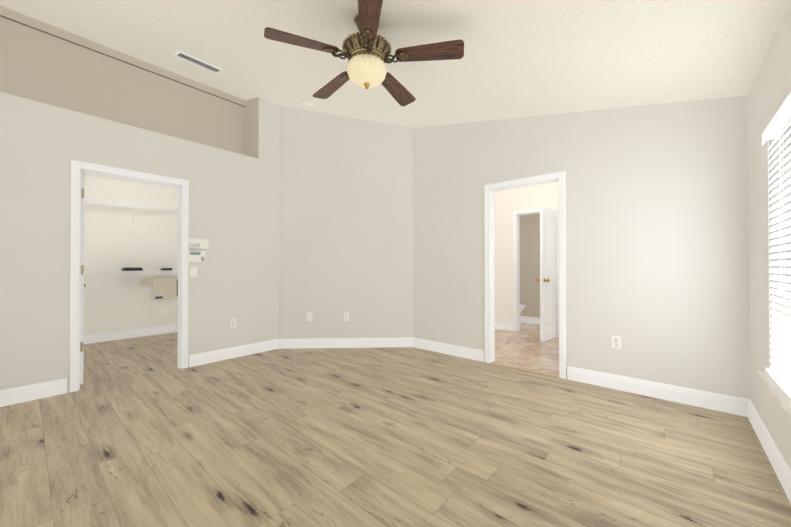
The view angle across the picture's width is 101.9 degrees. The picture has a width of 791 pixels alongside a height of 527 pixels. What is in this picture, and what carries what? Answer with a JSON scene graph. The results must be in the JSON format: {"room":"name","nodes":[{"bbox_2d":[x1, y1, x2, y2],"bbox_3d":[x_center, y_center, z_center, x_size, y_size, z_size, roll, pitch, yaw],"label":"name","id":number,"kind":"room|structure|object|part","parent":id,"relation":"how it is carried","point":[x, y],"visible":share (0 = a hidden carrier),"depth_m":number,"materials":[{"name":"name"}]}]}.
{"room":"empty bedroom","nodes":[
{"label":"empty bedroom","id":0,"kind":"room"},
{"bbox_2d":[83,172,177,334],"bbox_3d":[-3.591,-0.112,4.128,2.355,2.560,2.690,0,-1,41],"label":"wall","id":1,"kind":"structure","parent":0,"point":[116,241],"depth_m":5.02,"materials":[{"name":"paint"}]},
{"bbox_2d":[84,270,177,290],"bbox_3d":[-4.278,0.276,4.717,0.299,0.342,2.445,0,-1,41],"label":"wire shelf","id":2,"kind":"object","parent":1,"relation":"attached to","point":[149,288],"visible":0.46,"depth_m":4.83,"materials":[{"name":"white metal"}]},
{"bbox_2d":[121,267,142,270],"bbox_3d":[-4.061,0.086,4.948,0.210,0.050,0.220,0,-1,41],"label":"router","id":3,"kind":"object","parent":2,"relation":"on","point":[132,269],"visible":1,"depth_m":4.90,"materials":[{"name":"black plastic"}]},
{"bbox_2d":[84,324,177,343],"bbox_3d":[-4.386,1.106,4.805,0.014,0.133,2.450,0,-1,41],"label":"baseboard","id":4,"kind":"structure","parent":1,"relation":"attached to","point":[114,335],"depth_m":5.03,"materials":[{"name":"white wood"}]},
{"bbox_2d":[85,197,177,226],"bbox_3d":[-4.278,-0.754,4.724,0.299,0.342,2.445,0,-1,41],"label":"wire shelf","id":5,"kind":"object","parent":1,"relation":"attached to","point":[136,205],"visible":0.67,"depth_m":4.91,"materials":[{"name":"white metal"}]},
{"bbox_2d":[140,279,149,285],"bbox_3d":[-4.049,0.303,5.190,0.030,0.115,0.115,0,-1,41],"label":"junction box","id":6,"kind":"object","parent":1,"relation":"attached to","point":[144,282],"visible":0.86,"depth_m":5.18,"materials":[{"name":"beige plastic"}]},
{"bbox_2d":[158,306,167,313],"bbox_3d":[-3.894,0.784,5.383,0.008,0.115,0.135,0,-1,41],"label":"outlet","id":7,"kind":"object","parent":1,"relation":"attached to","point":[162,310],"visible":1,"depth_m":5.37,"materials":[{"name":"white plastic"}]},
{"bbox_2d":[151,276,177,299],"bbox_3d":[-3.834,0.412,5.387,0.097,0.380,0.405,0,-1,41],"label":"panel","id":8,"kind":"object","parent":1,"relation":"attached to","point":[164,288],"visible":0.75,"depth_m":5.32,"materials":[{"name":"beige plastic"}]},
{"bbox_2d":[0,5,278,392],"bbox_3d":[-2.761,-0.712,3.495,0.505,3.750,3.010,0,-1,41],"label":"wall","id":9,"kind":"structure","parent":0,"point":[66,97],"depth_m":3.30,"materials":[{"name":"paint"}]},
{"bbox_2d":[80,172,85,384],"bbox_3d":[-3.253,0.142,3.329,0.801,2.016,0.119,0,-1,41],"label":"closet door","id":10,"kind":"structure","parent":9,"relation":"in","point":[83,284],"depth_m":3.05,"materials":[{"name":"white wood"}]},
{"bbox_2d":[69,160,188,392],"bbox_3d":[-2.673,0.115,3.283,0.140,2.095,0.929,0,-1,41],"label":"door frame","id":11,"kind":"structure","parent":9,"relation":"attached to","point":[79,167],"depth_m":3.08,"materials":[{"name":"white wood"}]},
{"bbox_2d":[190,267,196,276],"bbox_3d":[-2.288,0.096,3.640,0.013,0.118,0.075,0,-1,41],"label":"light switch","id":12,"kind":"object","parent":9,"relation":"attached to","point":[193,271],"visible":1,"depth_m":3.64,"materials":[{"name":"white plastic"}]},
{"bbox_2d":[188,251,204,261],"bbox_3d":[-2.266,-0.080,3.658,0.026,0.120,0.170,0,-1,41],"label":"keypad","id":13,"kind":"object","parent":9,"relation":"attached to","point":[196,256],"visible":1,"depth_m":3.64,"materials":[{"name":"white plastic"}]},
{"bbox_2d":[188,238,207,248],"bbox_3d":[-2.255,-0.225,3.665,0.034,0.110,0.205,0,-1,41],"label":"thermostat","id":14,"kind":"object","parent":9,"relation":"attached to","point":[198,243],"visible":1,"depth_m":3.65,"materials":[{"name":"white plastic"}]},
{"bbox_2d":[230,318,235,327],"bbox_3d":[-2.007,0.737,3.964,0.010,0.115,0.072,0,-1,41],"label":"outlet","id":15,"kind":"object","parent":9,"relation":"attached to","point":[232,322],"visible":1,"depth_m":3.96,"materials":[{"name":"white plastic"}]},
{"bbox_2d":[278,105,412,338],"bbox_3d":[-0.690,-0.704,4.535,2.167,3.750,0.120,0,0,-3],"label":"wall","id":16,"kind":"structure","parent":0,"point":[345,214],"depth_m":4.47,"materials":[{"name":"paint"}]},
{"bbox_2d":[307,313,311,320],"bbox_3d":[-1.186,0.740,4.438,0.072,0.115,0.007,0,0,-3],"label":"outlet","id":17,"kind":"object","parent":16,"relation":"attached to","point":[309,316],"visible":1,"depth_m":4.43,"materials":[{"name":"white plastic"}]},
{"bbox_2d":[344,313,348,320],"bbox_3d":[-0.683,0.740,4.460,0.072,0.115,0.010,0,0,-3],"label":"outlet","id":18,"kind":"object","parent":16,"relation":"attached to","point":[346,316],"visible":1,"depth_m":4.46,"materials":[{"name":"white plastic"}]},
{"bbox_2d":[0,337,790,502],"bbox_3d":[-0.403,1.089,2.342,4.555,0.133,4.124,0,-1,41],"label":"baseboard","id":19,"kind":"structure","parent":16,"relation":"attached to","point":[663,391],"depth_m":2.86,"materials":[{"name":"white wood"}]},
{"bbox_2d":[0,0,788,127],"bbox_3d":[-0.548,-1.855,2.488,5.540,1.286,4.724,0,-1,41],"label":"ceiling","id":20,"kind":"structure","parent":0,"point":[524,58],"depth_m":2.49,"materials":[{"name":"white paint"}]},
{"bbox_2d":[174,50,222,72],"bbox_3d":[-2.078,-2.124,3.398,0.149,0.047,0.420,0,-1,41],"label":"ceiling vent","id":21,"kind":"object","parent":20,"relation":"in","point":[187,57],"visible":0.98,"depth_m":3.37,"materials":[{"name":"white metal"}]},
{"bbox_2d":[303,99,313,105],"bbox_3d":[-1.117,-2.060,4.113,0.141,0.057,0.144,0,-1,41],"label":"smoke detector","id":22,"kind":"object","parent":20,"relation":"attached to","point":[308,102],"visible":1,"depth_m":4.08,"materials":[{"name":"white plastic"}]},
{"bbox_2d":[264,0,463,106],"bbox_3d":[-0.213,-1.470,2.277,1.267,0.512,1.285,0,-1,41],"label":"fan","id":23,"kind":"object","parent":20,"relation":"hanging from","point":[366,50],"visible":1,"depth_m":2.14,"materials":[{"name":"brown wood"}]},
{"bbox_3d":[-0.200,-1.303,2.242,0.278,0.177,0.278,0,-1,41],"label":"lamp shade","id":24,"kind":"part","parent":23,"relation":"part of","materials":[{"name":"beige glass"}]},
{"bbox_2d":[0,332,790,526],"bbox_3d":[-1.383,1.217,3.008,7.510,0.126,4.454,0,-1,41],"label":"floor","id":25,"kind":"structure","parent":0,"point":[144,431],"depth_m":1.99,"materials":[{"name":"brown wood"}]},
{"bbox_2d":[494,323,558,375],"bbox_3d":[2.360,1.234,5.012,4.400,0.120,3.522,0,-1,41],"label":"floor","id":26,"kind":"structure","parent":0,"point":[524,347],"depth_m":4.31,"materials":[{"name":"beige tile"}]},
{"bbox_2d":[520,303,525,326],"bbox_3d":[2.102,0.777,6.137,0.763,0.810,0.460,0,-1,41],"label":"toilet","id":27,"kind":"object","parent":26,"relation":"on","point":[522,306],"visible":0.17,"depth_m":5.90,"materials":[{"name":"white ceramic"}]},
{"bbox_2d":[494,182,558,322],"bbox_3d":[2.286,-0.252,4.860,4.340,2.850,2.946,0,-1,41],"label":"wall","id":28,"kind":"structure","parent":0,"point":[508,202],"depth_m":5.68,"materials":[{"name":"paint"}]},
{"bbox_2d":[495,321,512,330],"bbox_3d":[1.531,1.115,6.064,1.373,0.133,0.014,0,-1,41],"label":"baseboard","id":29,"kind":"structure","parent":28,"relation":"attached to","point":[509,326],"depth_m":5.71,"materials":[{"name":"white wood"}]},
{"bbox_2d":[513,206,558,336],"bbox_3d":[2.373,0.129,5.422,0.721,2.095,0.140,0,-1,41],"label":"door frame","id":30,"kind":"structure","parent":28,"relation":"attached to","point":[516,270],"depth_m":5.58,"materials":[{"name":"white wood"}]},
{"bbox_2d":[536,206,555,341],"bbox_3d":[2.358,0.154,4.980,0.198,2.016,0.596,0,-1,41],"label":"door","id":31,"kind":"structure","parent":28,"relation":"in","point":[547,279],"depth_m":4.91,"materials":[{"name":"white painted wood"},{"name":"brass"}]},
{"bbox_2d":[520,213,539,317],"bbox_3d":[2.811,-0.192,6.272,1.990,2.750,0.120,0,-1,41],"label":"wall","id":32,"kind":"structure","parent":0,"point":[529,259],"depth_m":6.31,"materials":[{"name":"paint"}]},
{"bbox_2d":[520,316,539,324],"bbox_3d":[2.767,1.116,6.212,1.750,0.133,0.014,0,-1,41],"label":"baseboard","id":33,"kind":"structure","parent":32,"relation":"attached to","point":[523,319],"depth_m":6.31,"materials":[{"name":"white wood"}]},
{"bbox_2d":[413,95,749,398],"bbox_3d":[1.553,-0.712,3.470,3.450,3.750,0.120,0,-1,41],"label":"wall","id":34,"kind":"structure","parent":0,"point":[657,237],"depth_m":2.93,"materials":[{"name":"paint"}]},
{"bbox_2d":[484,171,565,378],"bbox_3d":[1.426,0.116,3.563,0.864,2.095,0.140,0,-1,41],"label":"door frame","id":35,"kind":"structure","parent":34,"relation":"attached to","point":[489,206],"depth_m":3.68,"materials":[{"name":"white wood"}]},
{"bbox_2d":[612,335,620,348],"bbox_3d":[2.037,0.725,2.957,0.072,0.115,0.010,0,-1,41],"label":"outlet","id":36,"kind":"object","parent":34,"relation":"attached to","point":[616,341],"visible":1,"depth_m":2.95,"materials":[{"name":"white plastic"}]},
{"bbox_2d":[748,0,790,468],"bbox_3d":[1.386,-0.355,0.809,0.170,3.000,4.364,0,-1,41],"label":"wall","id":37,"kind":"structure","parent":0,"point":[769,92],"depth_m":2.05,"materials":[{"name":"paint"}]},
{"bbox_2d":[757,371,790,417],"bbox_3d":[2.082,0.702,1.665,0.153,0.026,0.940,0,-1,41],"label":"window sill","id":38,"kind":"structure","parent":37,"relation":"attached to","point":[781,397],"depth_m":1.73,"materials":[{"name":"white wood"}]},
{"bbox_2d":[762,93,790,398],"bbox_3d":[2.067,-0.075,1.683,0.070,1.512,0.936,0,-1,41],"label":"window blinds","id":39,"kind":"object","parent":37,"relation":"attached to","point":[778,371],"visible":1,"depth_m":1.81,"materials":[{"name":"white plastic"}]}
]}

